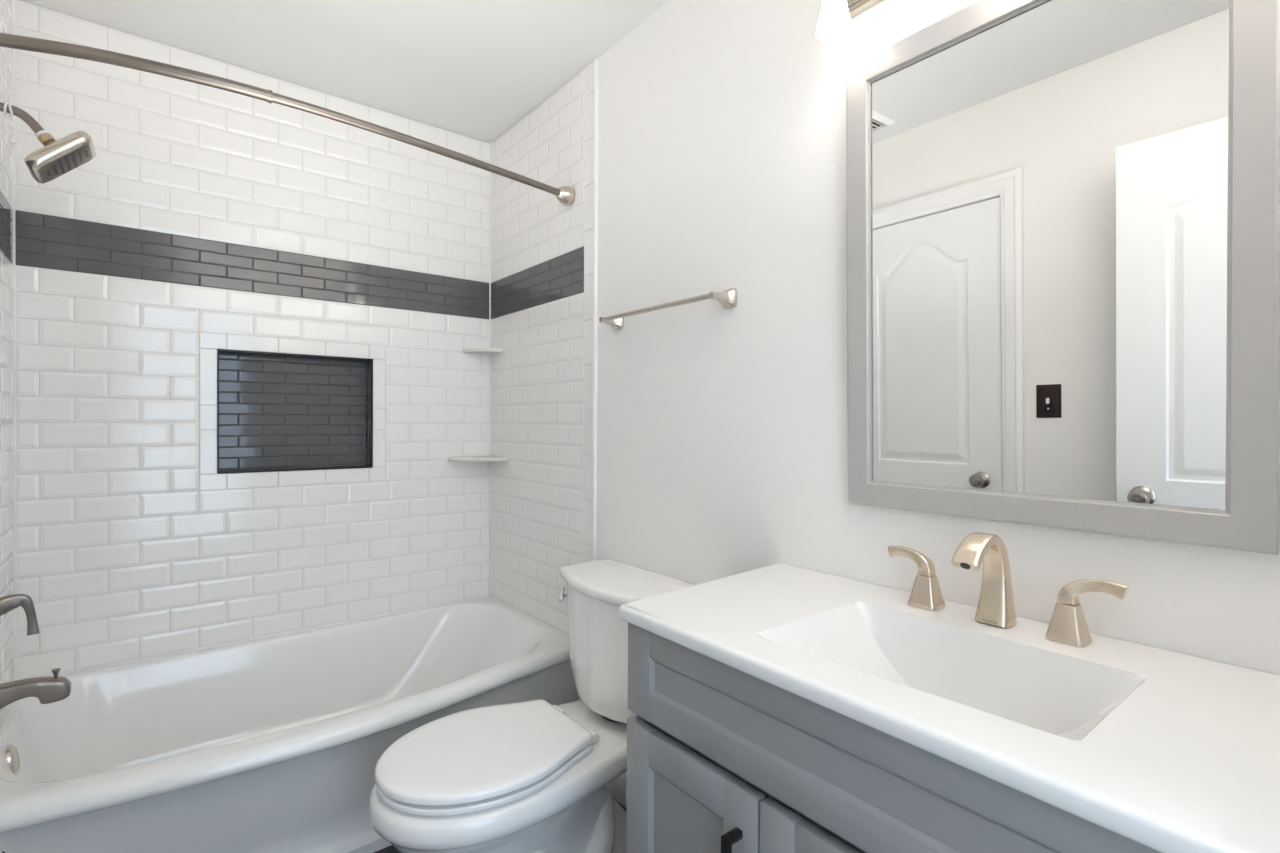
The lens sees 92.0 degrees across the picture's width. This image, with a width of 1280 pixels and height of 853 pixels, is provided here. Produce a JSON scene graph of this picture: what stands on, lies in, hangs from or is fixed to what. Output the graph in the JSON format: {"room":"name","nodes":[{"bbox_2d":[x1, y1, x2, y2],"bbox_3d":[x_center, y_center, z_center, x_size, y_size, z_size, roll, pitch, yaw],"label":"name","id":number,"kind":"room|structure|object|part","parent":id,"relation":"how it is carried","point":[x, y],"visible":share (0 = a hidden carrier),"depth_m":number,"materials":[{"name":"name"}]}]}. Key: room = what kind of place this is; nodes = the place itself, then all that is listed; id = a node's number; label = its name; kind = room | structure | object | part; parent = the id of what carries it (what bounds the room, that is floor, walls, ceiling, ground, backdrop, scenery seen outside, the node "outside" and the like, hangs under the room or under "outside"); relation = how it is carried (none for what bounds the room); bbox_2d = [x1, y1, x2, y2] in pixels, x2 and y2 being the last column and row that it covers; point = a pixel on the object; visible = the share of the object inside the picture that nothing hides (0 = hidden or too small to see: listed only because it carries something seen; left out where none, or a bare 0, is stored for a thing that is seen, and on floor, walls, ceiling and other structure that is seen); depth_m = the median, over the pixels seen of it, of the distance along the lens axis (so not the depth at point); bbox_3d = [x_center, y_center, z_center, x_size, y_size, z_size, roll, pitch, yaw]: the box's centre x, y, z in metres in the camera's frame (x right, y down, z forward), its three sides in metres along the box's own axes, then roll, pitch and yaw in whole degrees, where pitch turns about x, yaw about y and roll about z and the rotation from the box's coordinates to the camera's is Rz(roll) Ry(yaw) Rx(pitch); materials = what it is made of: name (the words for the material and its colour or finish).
{"room":"bathroom","nodes":[
{"label":"bathroom","id":0,"kind":"room"},
{"bbox_2d":[0,0,13,709],"bbox_3d":[-1.049,-0.005,0.711,0.148,2.454,2.910,0,0,-39],"label":"wall","id":1,"kind":"structure","parent":0,"point":[6,55],"depth_m":1.70,"materials":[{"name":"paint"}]},
{"bbox_2d":[0,594,39,635],"bbox_3d":[-1.535,0.439,1.512,0.094,0.166,0.166,0,0,-39],"label":"shower valve","id":2,"kind":"object","parent":1,"relation":"attached to","point":[8,603],"visible":1,"depth_m":1.52,"materials":[{"name":"silver metal"}]},
{"bbox_2d":[0,668,70,708],"bbox_3d":[-1.513,0.657,1.532,0.149,0.088,0.068,0,0,-39],"label":"tub spout","id":3,"kind":"object","parent":1,"relation":"attached to","point":[47,690],"visible":1,"depth_m":1.53,"materials":[{"name":"silver metal"}]},
{"bbox_3d":[-1.475,0.626,1.561,0.017,0.026,0.017,0,0,-39],"label":"diverter knob","id":4,"kind":"part","parent":3,"relation":"part of","materials":[{"name":"silver metal"}]},
{"bbox_2d":[0,102,95,183],"bbox_3d":[-1.487,-0.709,1.537,0.198,0.184,0.134,0,0,-39],"label":"shower","id":5,"kind":"object","parent":1,"relation":"attached to","point":[59,157],"visible":1,"depth_m":1.53,"materials":[{"name":"silver metal"}]},
{"bbox_2d":[4,102,15,143],"bbox_3d":[-1.531,-0.738,1.502,0.021,0.099,0.031,0,0,-39],"label":"tag","id":6,"kind":"object","parent":5,"relation":"hanging from","point":[12,140],"visible":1,"depth_m":1.50,"materials":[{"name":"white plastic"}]},
{"bbox_3d":[-1.522,-0.751,1.509,0.109,0.064,0.021,0,0,-39],"label":"arm","id":7,"kind":"part","parent":5,"relation":"part of","materials":[{"name":"silver metal"}]},
{"bbox_2d":[0,32,574,205],"bbox_3d":[-0.803,-0.816,1.707,1.479,0.068,0.142,0,0,-39],"label":"shower rod","id":8,"kind":"object","parent":1,"relation":"attached to","point":[565,195],"visible":1,"depth_m":1.49,"materials":[{"name":"silver metal"}]},
{"bbox_2d":[15,0,489,679],"bbox_3d":[-1.281,-0.017,2.310,1.598,2.454,0.141,0,0,-39],"label":"wall","id":9,"kind":"structure","parent":0,"point":[247,387],"depth_m":2.13,"materials":[{"name":"white tile"}]},
{"bbox_2d":[12,0,491,680],"bbox_3d":[-1.238,-0.250,2.253,1.488,1.986,0.008,0,0,-39],"label":"trim","id":10,"kind":"structure","parent":9,"relation":"attached to","point":[13,1],"depth_m":1.79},
{"bbox_2d":[0,595,567,717],"bbox_3d":[-1.011,0.748,1.971,1.480,0.007,0.740,0,0,-39],"label":"trim","id":11,"kind":"structure","parent":9,"relation":"attached to","point":[511,607],"depth_m":2.22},
{"bbox_2d":[448,456,508,460],"bbox_3d":[-0.678,0.136,2.591,0.191,0.015,0.181,0,0,-39],"label":"corner shelf","id":12,"kind":"object","parent":9,"relation":"attached to","point":[462,458],"visible":1,"depth_m":2.56,"materials":[{"name":"stone"}]},
{"bbox_2d":[463,348,501,353],"bbox_3d":[-0.670,-0.323,2.631,0.128,0.013,0.121,0,0,-39],"label":"corner shelf","id":13,"kind":"object","parent":9,"relation":"attached to","point":[470,350],"visible":1,"depth_m":2.61,"materials":[{"name":"stone"}]},
{"bbox_2d":[25,0,669,142],"bbox_3d":[-0.182,-1.268,0.590,2.500,0.080,4.300,0,0,-39],"label":"ceiling","id":14,"kind":"structure","parent":0,"point":[472,68],"depth_m":1.99,"materials":[{"name":"paint"}]},
{"bbox_2d":[374,799,625,852],"bbox_3d":[-0.193,1.236,0.607,2.500,0.060,4.300,0,0,-39],"label":"floor","id":15,"kind":"structure","parent":0,"point":[390,849],"depth_m":1.75,"materials":[{"name":"tile"}]},
{"bbox_2d":[0,597,575,852],"bbox_3d":[-0.973,0.972,1.922,1.478,0.443,0.866,0,0,-39],"label":"bathtub","id":16,"kind":"object","parent":15,"relation":"on","point":[275,744],"visible":0.86,"depth_m":1.79,"materials":[{"name":"white ceramic"}]},
{"bbox_3d":[-1.539,0.818,1.513,0.027,0.075,0.076,0,0,-39],"label":"overflow plate","id":17,"kind":"part","parent":16,"relation":"part of","materials":[{"name":"silver metal"}]},
{"bbox_2d":[369,559,695,852],"bbox_3d":[-0.255,0.814,1.568,0.808,0.770,0.533,0,0,-39],"label":"toilet","id":18,"kind":"object","parent":15,"relation":"on","point":[528,776],"visible":0.89,"depth_m":1.47,"materials":[{"name":"white ceramic"}]},
{"bbox_3d":[-0.376,0.792,1.471,0.470,0.022,0.383,0,0,-39],"label":"seat","id":19,"kind":"part","parent":18,"relation":"part of","materials":[{"name":"white plastic"}]},
{"bbox_3d":[-0.376,0.766,1.471,0.476,0.029,0.389,0,0,-39],"label":"seat lid","id":20,"kind":"part","parent":18,"relation":"part of","materials":[{"name":"white plastic"}]},
{"bbox_3d":[-0.232,0.511,1.888,0.033,0.044,0.041,0,0,-2],"label":"flush lever","id":21,"kind":"part","parent":18,"relation":"part of","materials":[{"name":"silver metal"}]},
{"bbox_3d":[-0.043,0.619,1.735,0.229,0.316,0.490,0,0,-39],"label":"tank","id":22,"kind":"part","parent":18,"relation":"part of","materials":[{"name":"white ceramic"}]},
{"bbox_3d":[-0.038,0.446,1.736,0.258,0.034,0.533,0,0,-39],"label":"tank lid","id":23,"kind":"part","parent":18,"relation":"part of","materials":[{"name":"white ceramic"}]},
{"bbox_2d":[626,623,1160,852],"bbox_3d":[0.454,0.783,0.905,0.525,0.848,0.966,0,0,-39],"label":"vanity cabinet","id":24,"kind":"object","parent":15,"relation":"on","point":[722,758],"visible":0.86,"depth_m":0.86,"materials":[{"name":"grey paint"}]},
{"bbox_3d":[0.079,0.825,1.025,0.020,0.570,0.312,0,0,-39],"label":"door","id":25,"kind":"part","parent":24,"relation":"part of","materials":[{"name":"grey paint"}]},
{"bbox_3d":[0.135,0.665,0.911,0.035,0.130,0.012,0,0,-39],"label":"handle","id":26,"kind":"part","parent":24,"relation":"part of","materials":[{"name":"black metal"}]},
{"bbox_3d":[0.276,0.827,0.777,0.020,0.570,0.312,0,0,-39],"label":"door","id":27,"kind":"part","parent":24,"relation":"part of","materials":[{"name":"grey paint"}]},
{"bbox_2d":[619,563,1279,852],"bbox_3d":[0.447,0.411,0.919,0.521,0.162,1.013,0,0,-39],"label":"countertop","id":28,"kind":"structure","parent":24,"relation":"on","point":[1161,750],"depth_m":0.81,"materials":[{"name":"white stone"}]},
{"bbox_2d":[753,601,1147,741],"bbox_3d":[0.429,0.411,0.900,0.304,0.162,0.432,0,0,-39],"label":"basin","id":29,"kind":"object","parent":28,"relation":"in","point":[1034,691],"depth_m":0.97,"materials":[{"name":"white ceramic"}]},
{"bbox_2d":[888,532,1128,646],"bbox_3d":[0.557,0.252,1.014,0.146,0.157,0.370,0,0,-39],"label":"faucet","id":30,"kind":"object","parent":28,"relation":"on","point":[1067,625],"visible":1,"depth_m":1.01,"materials":[{"name":"beige metal"}]},
{"bbox_3d":[0.505,0.249,1.155,0.024,0.044,0.086,0,0,-39],"label":"lever","id":31,"kind":"part","parent":30,"relation":"part of","materials":[{"name":"beige metal"}]},
{"bbox_3d":[0.524,0.300,1.131,0.049,0.056,0.051,0,0,-39],"label":"handle","id":32,"kind":"part","parent":30,"relation":"part of","materials":[{"name":"beige metal"}]},
{"bbox_3d":[0.561,0.252,1.009,0.146,0.157,0.053,0,0,-39],"label":"spout","id":33,"kind":"part","parent":30,"relation":"part of","materials":[{"name":"beige metal"}]},
{"bbox_3d":[0.663,0.302,0.957,0.049,0.056,0.051,0,0,-39],"label":"handle","id":34,"kind":"part","parent":30,"relation":"part of","materials":[{"name":"beige metal"}]},
{"bbox_3d":[0.683,0.251,0.932,0.024,0.044,0.086,0,0,-39],"label":"lever","id":35,"kind":"part","parent":30,"relation":"part of","materials":[{"name":"beige metal"}]},
{"bbox_2d":[490,0,1279,778],"bbox_3d":[0.208,-0.006,1.713,0.108,2.454,2.910,0,0,-39],"label":"wall","id":36,"kind":"structure","parent":0,"point":[722,434],"depth_m":1.65,"materials":[{"name":"paint"}]},
{"bbox_2d":[592,58,597,560],"bbox_3d":[-0.153,-0.170,2.084,0.012,2.133,0.014,0,0,-39],"label":"trim","id":37,"kind":"structure","parent":36,"relation":"attached to","point":[595,115],"depth_m":2.08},
{"bbox_2d":[605,775,626,806],"bbox_3d":[0.090,1.157,1.780,0.012,0.085,0.782,0,0,-39],"label":"baseboard","id":38,"kind":"structure","parent":36,"relation":"attached to","point":[618,786],"depth_m":1.97,"materials":[{"name":"white paint"}]},
{"bbox_2d":[599,288,737,329],"bbox_3d":[0.056,-0.334,1.771,0.073,0.052,0.533,0,0,-39],"label":"towel bar","id":39,"kind":"object","parent":36,"relation":"attached to","point":[728,298],"visible":1,"depth_m":1.65,"materials":[{"name":"silver metal"}]},
{"bbox_3d":[-0.095,-0.336,1.961,0.073,0.052,0.048,0,0,-39],"label":"post","id":40,"kind":"part","parent":39,"relation":"part of","materials":[{"name":"silver metal"}]},
{"bbox_3d":[0.207,-0.332,1.582,0.073,0.052,0.048,0,0,-39],"label":"post","id":41,"kind":"part","parent":39,"relation":"part of","materials":[{"name":"silver metal"}]},
{"bbox_2d":[816,0,881,40],"bbox_3d":[0.605,-0.886,1.023,0.147,0.194,0.720,0,0,-39],"label":"vanity light","id":42,"kind":"object","parent":36,"relation":"attached to","point":[834,23],"visible":1,"depth_m":1.25,"materials":[{"name":"white glass"}]},
{"bbox_3d":[0.388,-0.846,1.234,0.070,0.109,0.070,0,0,-39],"label":"lamp shade","id":43,"kind":"part","parent":42,"relation":"part of","materials":[{"name":"white glass"}]},
{"bbox_3d":[0.652,-0.928,1.060,0.028,0.110,0.720,0,0,-39],"label":"plate","id":44,"kind":"part","parent":42,"relation":"part of","materials":[{"name":"silver metal"}]},
{"bbox_2d":[846,0,1279,554],"bbox_3d":[0.642,-0.292,1.059,0.025,0.916,0.638,-2,1,-39],"label":"mirror","id":45,"kind":"object","parent":36,"relation":"attached to","point":[1063,216],"visible":1,"depth_m":0.99,"materials":[{"name":"grey mirror"}]},
{"bbox_3d":[0.638,-0.724,1.051,0.024,0.052,0.638,-1,1,-39],"label":"frame rail","id":46,"kind":"part","parent":45,"relation":"part of","materials":[{"name":"silver metal"}]},
{"bbox_3d":[0.647,0.140,1.067,0.024,0.052,0.638,-1,1,-39],"label":"frame rail","id":47,"kind":"part","parent":45,"relation":"part of","materials":[{"name":"silver metal"}]},
{"bbox_3d":[0.463,-0.004,0.120,1.496,2.434,0.100,0,0,-39],"label":"wall","id":48,"kind":"structure","parent":0,"visible":0},
{"bbox_2d":[0,839,4,852],"bbox_3d":[-0.249,0.181,0.111,0.099,2.045,0.736,0,0,-37],"label":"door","id":49,"kind":"structure","parent":48,"relation":"in","point":[1,844],"depth_m":0.39,"materials":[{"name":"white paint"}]}
]}

